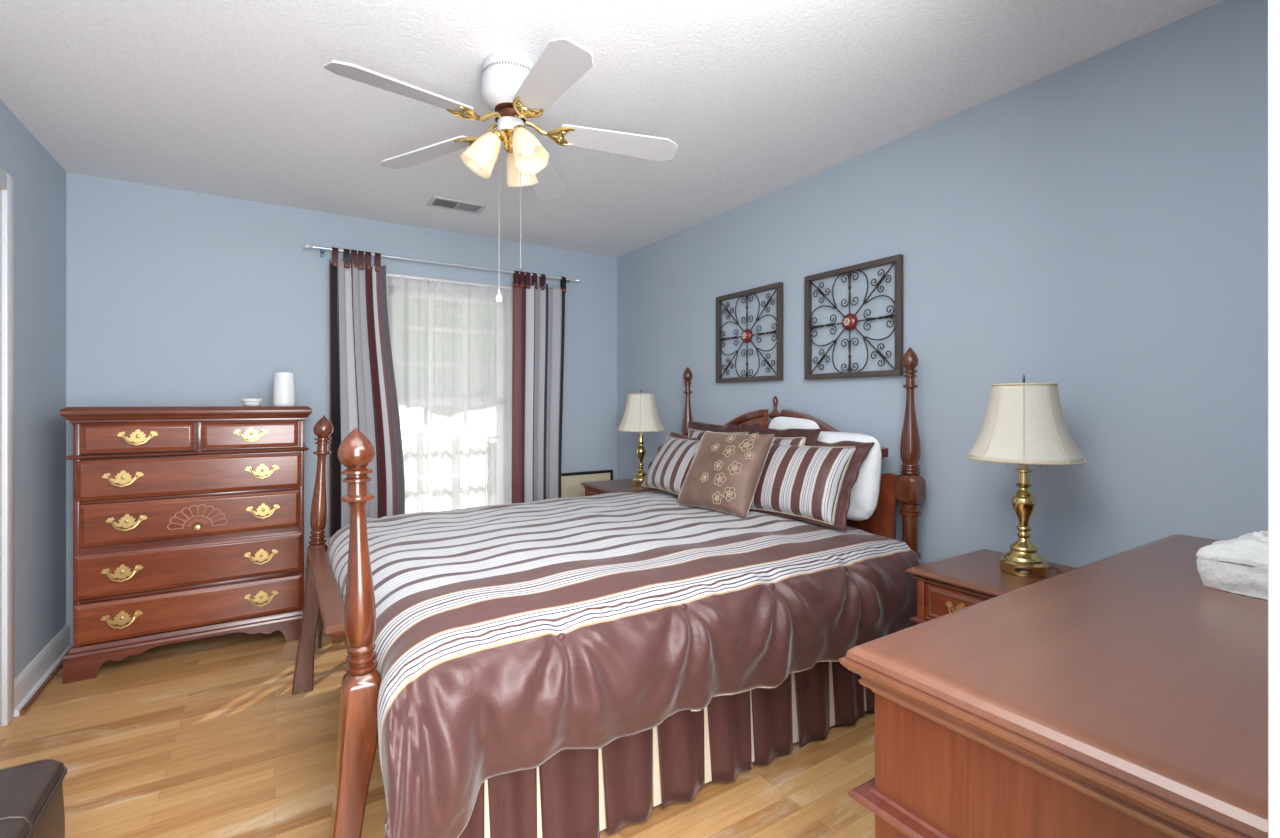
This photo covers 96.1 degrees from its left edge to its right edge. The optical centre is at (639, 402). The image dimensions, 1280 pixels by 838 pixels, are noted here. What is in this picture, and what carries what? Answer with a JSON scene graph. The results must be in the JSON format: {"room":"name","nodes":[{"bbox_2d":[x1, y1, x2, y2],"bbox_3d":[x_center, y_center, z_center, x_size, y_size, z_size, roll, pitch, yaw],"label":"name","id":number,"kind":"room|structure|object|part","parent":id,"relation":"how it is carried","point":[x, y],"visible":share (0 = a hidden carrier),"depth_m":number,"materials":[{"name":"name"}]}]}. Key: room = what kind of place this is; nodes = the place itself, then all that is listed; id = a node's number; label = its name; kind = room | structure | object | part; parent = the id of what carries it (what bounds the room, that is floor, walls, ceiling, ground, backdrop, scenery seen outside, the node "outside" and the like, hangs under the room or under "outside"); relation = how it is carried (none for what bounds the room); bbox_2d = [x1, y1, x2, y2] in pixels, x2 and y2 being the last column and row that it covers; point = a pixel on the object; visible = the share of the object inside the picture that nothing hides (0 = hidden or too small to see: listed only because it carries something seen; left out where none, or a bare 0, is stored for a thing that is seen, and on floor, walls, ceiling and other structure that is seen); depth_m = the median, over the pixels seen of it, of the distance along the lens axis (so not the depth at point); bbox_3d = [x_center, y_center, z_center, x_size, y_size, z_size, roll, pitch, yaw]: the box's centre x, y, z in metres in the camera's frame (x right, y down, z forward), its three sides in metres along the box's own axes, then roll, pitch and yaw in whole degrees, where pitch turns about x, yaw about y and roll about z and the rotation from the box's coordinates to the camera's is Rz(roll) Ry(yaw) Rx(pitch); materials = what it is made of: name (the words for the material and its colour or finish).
{"room":"bedroom","nodes":[
{"label":"bedroom","id":0,"kind":"room"},
{"bbox_2d":[0,99,65,678],"bbox_3d":[-1.917,0.040,1.229,0.120,2.440,4.210,0,0,-32],"label":"wall","id":1,"kind":"structure","parent":0,"point":[39,179],"depth_m":2.57,"materials":[{"name":"blue paint"}]},
{"bbox_2d":[0,167,13,726],"bbox_3d":[-2.304,0.180,1.854,0.138,2.160,0.980,0,0,-32],"label":"trim","id":2,"kind":"structure","parent":1,"relation":"attached to","point":[6,181],"depth_m":2.25,"materials":[{"name":"white paint"}]},
{"bbox_2d":[14,624,72,716],"bbox_3d":[-2.715,1.195,2.626,0.030,0.130,0.755,0,0,-32],"label":"baseboard","id":3,"kind":"structure","parent":1,"relation":"attached to","point":[39,669],"depth_m":2.57,"materials":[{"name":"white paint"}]},
{"bbox_2d":[66,172,616,643],"bbox_3d":[-1.591,0.040,3.858,3.250,2.440,0.120,0,0,-32],"label":"wall","id":4,"kind":"structure","parent":0,"point":[175,297],"depth_m":3.32,"materials":[{"name":"blue paint"}]},
{"bbox_2d":[303,244,580,282],"bbox_3d":[-1.247,-0.928,3.942,1.836,0.057,0.105,0,0,-32],"label":"curtain rod","id":5,"kind":"object","parent":4,"relation":"attached to","point":[307,246],"visible":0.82,"depth_m":3.82,"materials":[{"name":"silver metal"}]},
{"bbox_2d":[330,247,404,536],"bbox_3d":[-1.698,0.145,3.599,0.430,2.189,0.057,0,0,-32],"label":"curtain","id":6,"kind":"object","parent":5,"relation":"hanging from","point":[363,394],"visible":0.69,"depth_m":3.59,"materials":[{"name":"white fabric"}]},
{"bbox_2d":[512,271,565,503],"bbox_3d":[-0.732,0.145,4.212,0.417,2.189,0.054,0,0,-32],"label":"curtain","id":7,"kind":"object","parent":5,"relation":"hanging from","point":[538,336],"visible":0.8,"depth_m":4.21,"materials":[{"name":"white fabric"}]},
{"bbox_2d":[390,273,507,286],"bbox_3d":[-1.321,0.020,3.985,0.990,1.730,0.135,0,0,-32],"label":"curtain rod","id":8,"kind":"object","parent":4,"relation":"in","point":[390,273],"depth_m":3.92,"materials":[{"name":"white paint"}]},
{"bbox_2d":[386,273,512,513],"bbox_3d":[-1.285,0.162,3.927,1.000,1.996,0.037,0,0,-32],"label":"sheer curtain","id":9,"kind":"object","parent":8,"relation":"hanging from","point":[451,341],"visible":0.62,"depth_m":3.92,"materials":[{"name":"white fabric"}]},
{"bbox_3d":[-1.285,-0.827,3.928,1.000,0.018,0.016,0,0,-32],"label":"sheer rod","id":10,"kind":"part","parent":9,"relation":"part of","materials":[{"name":"white paint"}]},
{"bbox_2d":[0,624,874,837],"bbox_3d":[-0.157,1.310,1.600,3.490,0.100,5.470,0,0,-32],"label":"floor","id":11,"kind":"structure","parent":0,"point":[207,737],"depth_m":2.03,"materials":[{"name":"brown wood"}]},
{"bbox_2d":[0,759,67,837],"bbox_3d":[-1.306,1.019,0.853,0.507,0.482,0.777,0,0,-32],"label":"leather ottoman","id":12,"kind":"object","parent":11,"relation":"on","point":[31,794],"visible":1,"depth_m":1.18,"materials":[{"name":"brown leather"}]},
{"bbox_2d":[59,406,311,683],"bbox_3d":[-2.304,0.639,3.029,0.983,1.242,0.532,0,0,-32],"label":"dresser","id":13,"kind":"object","parent":11,"relation":"on","point":[188,521],"visible":1,"depth_m":2.81,"materials":[{"name":"brown wood"}]},
{"bbox_3d":[-2.406,1.006,2.668,0.150,0.077,0.032,0,0,-32],"label":"drawer pull","id":14,"kind":"part","parent":13,"relation":"part of","materials":[{"name":"gold metal"}]},
{"bbox_3d":[-2.405,0.791,2.668,0.150,0.077,0.032,0,0,-32],"label":"drawer pull","id":15,"kind":"part","parent":13,"relation":"part of","materials":[{"name":"gold metal"}]},
{"bbox_3d":[-2.407,0.352,2.675,0.150,0.077,0.032,0,0,-32],"label":"drawer pull","id":16,"kind":"part","parent":13,"relation":"part of","materials":[{"name":"gold metal"}]},
{"bbox_3d":[-2.400,0.559,2.686,0.150,0.077,0.032,0,0,-32],"label":"drawer pull","id":17,"kind":"part","parent":13,"relation":"part of","materials":[{"name":"gold metal"}]},
{"bbox_3d":[-2.458,0.166,2.861,0.414,0.132,0.309,0,0,-32],"label":"drawer","id":18,"kind":"part","parent":13,"relation":"part of","materials":[{"name":"brown wood"}]},
{"bbox_3d":[-2.372,0.163,2.713,0.150,0.077,0.032,0,0,-32],"label":"drawer pull","id":19,"kind":"part","parent":13,"relation":"part of","materials":[{"name":"gold metal"}]},
{"bbox_3d":[-2.310,1.133,3.040,0.963,0.045,0.487,0,0,-32],"label":"moulding","id":20,"kind":"part","parent":13,"relation":"part of","materials":[{"name":"brown wood"}]},
{"bbox_3d":[-2.310,0.248,3.040,0.951,0.024,0.475,0,0,-32],"label":"waist moulding","id":21,"kind":"part","parent":13,"relation":"part of","materials":[{"name":"brown wood"}]},
{"bbox_3d":[-2.265,1.010,2.964,0.895,0.184,0.317,0,0,-32],"label":"drawer","id":22,"kind":"part","parent":13,"relation":"part of","materials":[{"name":"brown wood"}]},
{"bbox_3d":[-2.265,0.794,2.964,0.895,0.201,0.317,0,0,-32],"label":"drawer","id":23,"kind":"part","parent":13,"relation":"part of","materials":[{"name":"brown wood"}]},
{"bbox_3d":[-2.266,0.356,2.970,0.883,0.184,0.317,0,0,-32],"label":"drawer","id":24,"kind":"part","parent":13,"relation":"part of","materials":[{"name":"brown wood"}]},
{"bbox_3d":[-2.268,0.562,2.977,0.867,0.195,0.317,0,0,-32],"label":"drawer","id":25,"kind":"part","parent":13,"relation":"part of","materials":[{"name":"brown wood"}]},
{"bbox_3d":[-2.176,0.612,2.827,0.030,0.034,0.029,0,0,18],"label":"drawer knob","id":26,"kind":"part","parent":13,"relation":"part of","materials":[{"name":"gold metal"}]},
{"bbox_3d":[-2.085,0.166,3.097,0.414,0.132,0.309,0,0,-32],"label":"drawer","id":27,"kind":"part","parent":13,"relation":"part of","materials":[{"name":"brown wood"}]},
{"bbox_3d":[-1.996,0.163,2.952,0.150,0.077,0.032,0,0,-32],"label":"drawer pull","id":28,"kind":"part","parent":13,"relation":"part of","materials":[{"name":"gold metal"}]},
{"bbox_2d":[241,398,262,405],"bbox_3d":[-2.098,-0.004,3.110,0.098,0.044,0.098,0,0,-32],"label":"round dish","id":29,"kind":"object","parent":13,"relation":"on","point":[246,401],"visible":0.91,"depth_m":3.08,"materials":[{"name":"white ceramic"}]},
{"bbox_3d":[-1.948,0.791,2.958,0.150,0.077,0.032,0,0,-32],"label":"drawer pull","id":30,"kind":"part","parent":13,"relation":"part of","materials":[{"name":"gold metal"}]},
{"bbox_3d":[-1.948,1.006,2.958,0.150,0.077,0.032,0,0,-32],"label":"drawer pull","id":31,"kind":"part","parent":13,"relation":"part of","materials":[{"name":"gold metal"}]},
{"bbox_3d":[-1.948,0.352,2.966,0.150,0.077,0.032,0,0,-32],"label":"drawer pull","id":32,"kind":"part","parent":13,"relation":"part of","materials":[{"name":"gold metal"}]},
{"bbox_3d":[-1.948,0.559,2.973,0.150,0.077,0.032,0,0,-32],"label":"drawer pull","id":33,"kind":"part","parent":13,"relation":"part of","materials":[{"name":"gold metal"}]},
{"bbox_2d":[273,372,295,405],"bbox_3d":[-1.978,-0.075,3.197,0.107,0.187,0.108,0,0,-32],"label":"canister","id":34,"kind":"object","parent":13,"relation":"on","point":[284,382],"visible":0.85,"depth_m":3.16,"materials":[{"name":"ceramic"}]},
{"bbox_2d":[561,470,612,497],"bbox_3d":[-0.422,0.897,4.479,0.497,0.723,0.058,0,0,-32],"label":"framed picture","id":35,"kind":"object","parent":11,"relation":"on","point":[570,482],"visible":0.2,"depth_m":4.45},
{"bbox_2d":[567,485,584,497],"bbox_3d":[-0.420,0.898,4.475,0.317,0.525,0.002,0,-3,-32],"label":"print","id":36,"kind":"object","parent":35,"relation":"attached to","point":[575,490],"depth_m":4.44},
{"bbox_3d":[-0.422,0.897,4.479,0.497,0.723,0.024,0,-3,-32],"label":"frame","id":37,"kind":"part","parent":35,"relation":"part of","materials":[{"name":"black wood"}]},
{"bbox_2d":[292,347,925,837],"bbox_3d":[-0.183,0.511,2.494,2.240,1.497,1.637,0,0,-32],"label":"bed","id":38,"kind":"object","parent":11,"relation":"on","point":[353,622],"visible":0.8,"depth_m":1.64,"materials":[{"name":"brown wood"}]},
{"bbox_3d":[-1.453,0.657,2.554,0.161,1.205,0.080,0,0,-32],"label":"foot post","id":39,"kind":"part","parent":38,"relation":"part of","materials":[{"name":"brown wood"}]},
{"bbox_3d":[-1.153,0.650,2.103,0.066,0.024,1.063,0,0,-32],"label":"blanket rail","id":40,"kind":"part","parent":38,"relation":"part of","materials":[{"name":"brown wood"}]},
{"bbox_3d":[-0.678,0.657,1.335,0.138,1.205,0.080,0,0,-32],"label":"foot post","id":41,"kind":"part","parent":38,"relation":"part of","materials":[{"name":"brown wood"}]},
{"bbox_3d":[0.309,0.511,3.720,0.094,1.497,0.094,0,0,-32],"label":"head post","id":42,"kind":"part","parent":38,"relation":"part of","materials":[{"name":"brown wood"}]},
{"bbox_3d":[0.521,0.135,3.372,0.056,0.204,0.583,0,0,-32],"label":"pediment moulding","id":43,"kind":"part","parent":38,"relation":"part of","materials":[{"name":"brown wood"}]},
{"bbox_3d":[0.723,0.401,3.069,0.024,0.719,1.470,0,0,-32],"label":"headboard","id":44,"kind":"part","parent":38,"relation":"part of","materials":[{"name":"brown wood"}]},
{"bbox_3d":[0.911,0.135,2.758,0.056,0.204,0.583,0,0,-32],"label":"pediment moulding","id":45,"kind":"part","parent":38,"relation":"part of","materials":[{"name":"brown wood"}]},
{"bbox_3d":[1.136,0.511,2.417,0.094,1.497,0.094,0,0,-32],"label":"head post","id":46,"kind":"part","parent":38,"relation":"part of","materials":[{"name":"brown wood"}]},
{"bbox_3d":[-0.124,0.930,2.527,1.900,0.220,1.370,0,0,-32],"label":"box spring","id":47,"kind":"object","parent":38,"relation":"on","visible":0},
{"bbox_2d":[458,661,874,837],"bbox_3d":[-0.137,1.038,2.519,1.871,0.415,1.530,0,0,-32],"label":"bed skirt","id":48,"kind":"object","parent":47,"relation":"hanging from","point":[575,793],"visible":0.22,"depth_m":1.79,"materials":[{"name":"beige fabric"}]},
{"bbox_3d":[-0.124,0.695,2.527,1.920,0.250,1.460,0,0,-32],"label":"mattress","id":49,"kind":"object","parent":47,"relation":"on","visible":0},
{"bbox_2d":[318,491,920,837],"bbox_3d":[-0.200,0.833,2.477,1.970,0.693,2.018,0,0,-32],"label":"comforter","id":50,"kind":"object","parent":49,"relation":"on","point":[509,638],"visible":0.83,"depth_m":1.67,"materials":[{"name":"fabric"}]},
{"bbox_2d":[639,432,700,497],"bbox_3d":[0.229,0.343,3.231,0.258,0.333,0.617,0,0,-28],"label":"striped sham","id":51,"kind":"object","parent":50,"relation":"on","point":[667,473],"visible":0.72,"depth_m":3.18,"materials":[{"name":"fabric"}]},
{"bbox_2d":[688,421,760,439],"bbox_3d":[0.411,0.314,3.174,0.172,0.415,0.604,0,0,-35],"label":"striped sham","id":52,"kind":"object","parent":50,"relation":"on","point":[697,430],"visible":0.15,"depth_m":3.25,"materials":[{"name":"fabric"}]},
{"bbox_2d":[689,429,746,439],"bbox_3d":[0.401,0.329,3.169,0.134,0.360,0.500,14,-7,-32],"label":"cushion","id":53,"kind":"object","parent":52,"relation":"on","point":[693,433],"depth_m":3.24,"materials":[{"name":"fabric"}]},
{"bbox_2d":[676,431,774,518],"bbox_3d":[0.394,0.323,2.733,0.250,0.366,0.440,0,0,-39],"label":"velvet pillow","id":54,"kind":"object","parent":50,"relation":"on","point":[725,470],"visible":1,"depth_m":2.64,"materials":[{"name":"brown fabric"}]},
{"bbox_2d":[738,424,821,445],"bbox_3d":[0.622,0.318,2.818,0.166,0.408,0.542,0,0,-32],"label":"striped sham","id":55,"kind":"object","parent":50,"relation":"on","point":[803,437],"visible":0.15,"depth_m":2.72,"materials":[{"name":"fabric"}]},
{"bbox_2d":[772,438,805,445],"bbox_3d":[0.615,0.333,2.813,0.121,0.355,0.440,15,-8,-32],"label":"cushion","id":56,"kind":"object","parent":55,"relation":"on","point":[784,441],"depth_m":2.69,"materials":[{"name":"fabric"}]},
{"bbox_2d":[749,436,874,530],"bbox_3d":[0.709,0.337,2.599,0.262,0.354,0.603,0,0,-39],"label":"striped sham","id":57,"kind":"object","parent":50,"relation":"on","point":[809,484],"visible":0.8,"depth_m":2.46,"materials":[{"name":"fabric"}]},
{"bbox_2d":[817,431,881,520],"bbox_3d":[0.882,0.323,2.627,0.175,0.380,0.468,0,0,-25],"label":"pillow","id":58,"kind":"object","parent":50,"relation":"on","point":[864,496],"visible":0.29,"depth_m":2.45,"materials":[{"name":"fabric"}]},
{"bbox_2d":[768,417,819,429],"bbox_3d":[0.759,0.286,2.901,0.090,0.432,0.367,0,0,-27],"label":"pillow","id":59,"kind":"object","parent":49,"relation":"on","point":[781,423],"visible":0.15,"depth_m":2.89,"materials":[{"name":"fabric"}]},
{"bbox_2d":[580,478,654,495],"bbox_3d":[-0.067,0.910,3.967,0.501,0.700,0.540,0,0,-32],"label":"nightstand","id":60,"kind":"object","parent":11,"relation":"on","point":[621,485],"visible":0.02,"depth_m":3.90,"materials":[{"name":"brown wood"}]},
{"bbox_3d":[-0.172,0.663,3.901,0.209,0.119,0.424,0,0,-32],"label":"drawer","id":61,"kind":"part","parent":60,"relation":"part of","materials":[{"name":"brown wood"}]},
{"bbox_2d":[617,391,664,486],"bbox_3d":[0.007,0.232,3.889,0.328,0.656,0.328,0,0,3],"label":"table lamp","id":62,"kind":"object","parent":60,"relation":"on","point":[640,415],"visible":0.96,"depth_m":3.81,"materials":[{"name":"beige fabric"}]},
{"bbox_2d":[617,393,664,434],"bbox_3d":[0.007,0.077,3.889,0.328,0.281,0.328,0,0,-32],"label":"lampshade","id":63,"kind":"object","parent":62,"relation":"attached to","point":[640,415],"depth_m":3.80,"materials":[{"name":"beige fabric"}]},
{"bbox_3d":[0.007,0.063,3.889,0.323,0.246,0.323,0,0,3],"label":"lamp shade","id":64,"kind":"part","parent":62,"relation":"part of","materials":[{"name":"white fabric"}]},
{"bbox_2d":[905,549,1076,624],"bbox_3d":[1.256,0.910,1.884,0.501,0.700,0.515,0,0,-32],"label":"nightstand","id":65,"kind":"object","parent":11,"relation":"on","point":[952,584],"visible":0.11,"depth_m":1.89,"materials":[{"name":"brown wood"}]},
{"bbox_3d":[1.260,0.740,1.887,0.486,0.025,0.491,0,0,-32],"label":"waist moulding","id":66,"kind":"part","parent":65,"relation":"part of","materials":[{"name":"brown wood"}]},
{"bbox_3d":[1.063,0.663,1.761,0.006,0.091,0.375,0,0,-32],"label":"bead frame","id":67,"kind":"part","parent":65,"relation":"part of","materials":[{"name":"brown wood"}]},
{"bbox_3d":[1.014,0.662,1.819,0.023,0.055,0.108,0,0,-32],"label":"drawer pull","id":68,"kind":"part","parent":65,"relation":"part of","materials":[{"name":"gold metal"}]},
{"bbox_3d":[1.151,0.663,1.817,0.209,0.119,0.399,0,0,-32],"label":"drawer","id":69,"kind":"part","parent":65,"relation":"part of","materials":[{"name":"brown wood"}]},
{"bbox_2d":[967,374,1085,577],"bbox_3d":[1.269,0.232,1.901,0.328,0.656,0.328,0,0,34],"label":"table lamp","id":70,"kind":"object","parent":65,"relation":"on","point":[1024,424],"visible":0.98,"depth_m":1.83,"materials":[{"name":"gold metal"}]},
{"bbox_2d":[967,383,1085,468],"bbox_3d":[1.269,0.077,1.901,0.328,0.281,0.328,0,0,-32],"label":"lampshade","id":71,"kind":"object","parent":70,"relation":"attached to","point":[1024,424],"depth_m":1.81,"materials":[{"name":"beige fabric"}]},
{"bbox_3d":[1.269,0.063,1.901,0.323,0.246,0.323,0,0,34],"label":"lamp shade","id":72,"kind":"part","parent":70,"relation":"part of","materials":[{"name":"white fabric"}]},
{"bbox_3d":[1.395,0.556,1.907,0.117,0.005,0.059,0,0,36],"label":"power cord","id":73,"kind":"part","parent":70,"relation":"part of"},
{"bbox_2d":[839,534,1267,837],"bbox_3d":[1.136,0.830,1.155,1.561,0.861,0.548,0,0,-32],"label":"dresser","id":74,"kind":"object","parent":11,"relation":"on","point":[1124,694],"visible":1,"depth_m":0.83,"materials":[{"name":"brown wood"}]},
{"bbox_3d":[1.137,0.654,1.152,1.541,0.032,0.523,0,0,-32],"label":"waist moulding","id":75,"kind":"part","parent":74,"relation":"part of","materials":[{"name":"brown wood"}]},
{"bbox_2d":[1196,531,1267,599],"bbox_3d":[1.365,0.338,1.208,0.241,0.120,0.242,0,0,-26],"label":"towel","id":76,"kind":"object","parent":74,"relation":"on","point":[1238,565],"visible":0.7,"depth_m":1.21,"materials":[{"name":"white fabric"}]},
{"bbox_3d":[1.365,0.311,1.208,0.241,0.051,0.242,0,0,-26],"label":"lid","id":77,"kind":"part","parent":76,"relation":"part of","materials":[{"name":"white fabric"}]},
{"bbox_3d":[1.368,0.291,1.217,0.115,0.025,0.096,0,0,16],"label":"ruched trim","id":78,"kind":"part","parent":76,"relation":"part of","materials":[{"name":"white fabric"}]},
{"bbox_2d":[0,0,1223,257],"bbox_3d":[-0.495,-1.230,2.132,3.490,0.100,4.210,0,0,-32],"label":"ceiling","id":79,"kind":"structure","parent":0,"point":[237,99],"depth_m":2.13,"materials":[{"name":"white paint"}]},
{"bbox_2d":[427,196,486,214],"bbox_3d":[-1.090,-1.176,3.424,0.310,0.008,0.170,0,0,-32],"label":"ceiling vent","id":80,"kind":"object","parent":79,"relation":"in","point":[435,201],"visible":1,"depth_m":3.41,"materials":[{"name":"white metal"}]},
{"bbox_2d":[323,37,677,302],"bbox_3d":[-0.440,-0.767,1.984,1.157,0.826,1.119,0,0,-32],"label":"ceiling fan","id":81,"kind":"object","parent":79,"relation":"hanging from","point":[515,88],"visible":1,"depth_m":1.96,"materials":[{"name":"white wood"}]},
{"bbox_3d":[-0.718,-0.948,1.738,0.127,0.055,0.424,0,0,42],"label":"blade","id":82,"kind":"part","parent":81,"relation":"part of","materials":[{"name":"white wood"}]},
{"bbox_3d":[-0.805,-0.948,2.185,0.424,0.055,0.127,0,0,24],"label":"blade","id":83,"kind":"part","parent":81,"relation":"part of","materials":[{"name":"white wood"}]},
{"bbox_3d":[-0.559,-0.866,2.005,0.140,0.160,0.119,0,0,-32],"label":"lamp shade","id":84,"kind":"part","parent":81,"relation":"part of","materials":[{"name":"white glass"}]},
{"bbox_3d":[-0.420,-0.705,2.024,0.002,0.470,0.002,0,0,-32],"label":"pull chain","id":85,"kind":"part","parent":81,"relation":"part of","materials":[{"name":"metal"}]},
{"bbox_3d":[-0.438,-0.866,2.132,0.128,0.160,0.134,0,0,-32],"label":"lamp shade","id":86,"kind":"part","parent":81,"relation":"part of","materials":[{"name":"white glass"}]},
{"bbox_3d":[-0.392,-0.884,1.966,0.051,0.082,0.066,0,0,-32],"label":"bulb","id":87,"kind":"part","parent":81,"relation":"part of","materials":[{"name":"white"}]},
{"bbox_3d":[-0.374,-0.866,1.954,0.121,0.160,0.142,0,0,-32],"label":"lamp shade","id":88,"kind":"part","parent":81,"relation":"part of","materials":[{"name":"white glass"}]},
{"bbox_3d":[-0.407,-0.948,2.405,0.127,0.055,0.424,0,0,6],"label":"blade","id":89,"kind":"part","parent":81,"relation":"part of","materials":[{"name":"white wood"}]},
{"bbox_3d":[-0.269,-0.948,1.682,0.132,0.055,0.427,0,0,-32],"label":"blade","id":90,"kind":"part","parent":81,"relation":"part of","materials":[{"name":"white wood"}]},
{"bbox_3d":[-0.075,-0.948,2.095,0.424,0.055,0.127,0,0,-12],"label":"blade","id":91,"kind":"part","parent":81,"relation":"part of","materials":[{"name":"white wood"}]},
{"bbox_2d":[617,0,1267,567],"bbox_3d":[0.928,0.040,3.035,0.120,2.440,4.210,0,0,-32],"label":"wall","id":92,"kind":"structure","parent":0,"point":[1095,227],"depth_m":2.07,"materials":[{"name":"blue paint"}]},
{"bbox_2d":[716,282,782,382],"bbox_3d":[0.621,-0.392,3.355,0.043,0.533,0.540,0,0,-32],"label":"wall art","id":93,"kind":"object","parent":92,"relation":"attached to","point":[746,336],"visible":1,"depth_m":3.33,"materials":[{"name":"brown metal"}]},
{"bbox_2d":[804,254,902,379],"bbox_3d":[1.002,-0.388,2.756,0.043,0.533,0.540,0,0,-32],"label":"wall art","id":94,"kind":"object","parent":92,"relation":"attached to","point":[849,322],"visible":1,"depth_m":2.73,"materials":[{"name":"brown metal"}]},
{"bbox_3d":[0.601,0.040,0.405,3.250,2.440,0.120,0,0,-32],"label":"wall","id":95,"kind":"structure","parent":0,"visible":0},
{"bbox_2d":[1268,0,1279,837],"bbox_3d":[0.479,0.200,0.339,0.066,2.120,0.141,0,0,-32],"label":"trim","id":96,"kind":"structure","parent":95,"relation":"attached to","point":[1273,5],"depth_m":0.38,"materials":[{"name":"white paint"}]}
]}

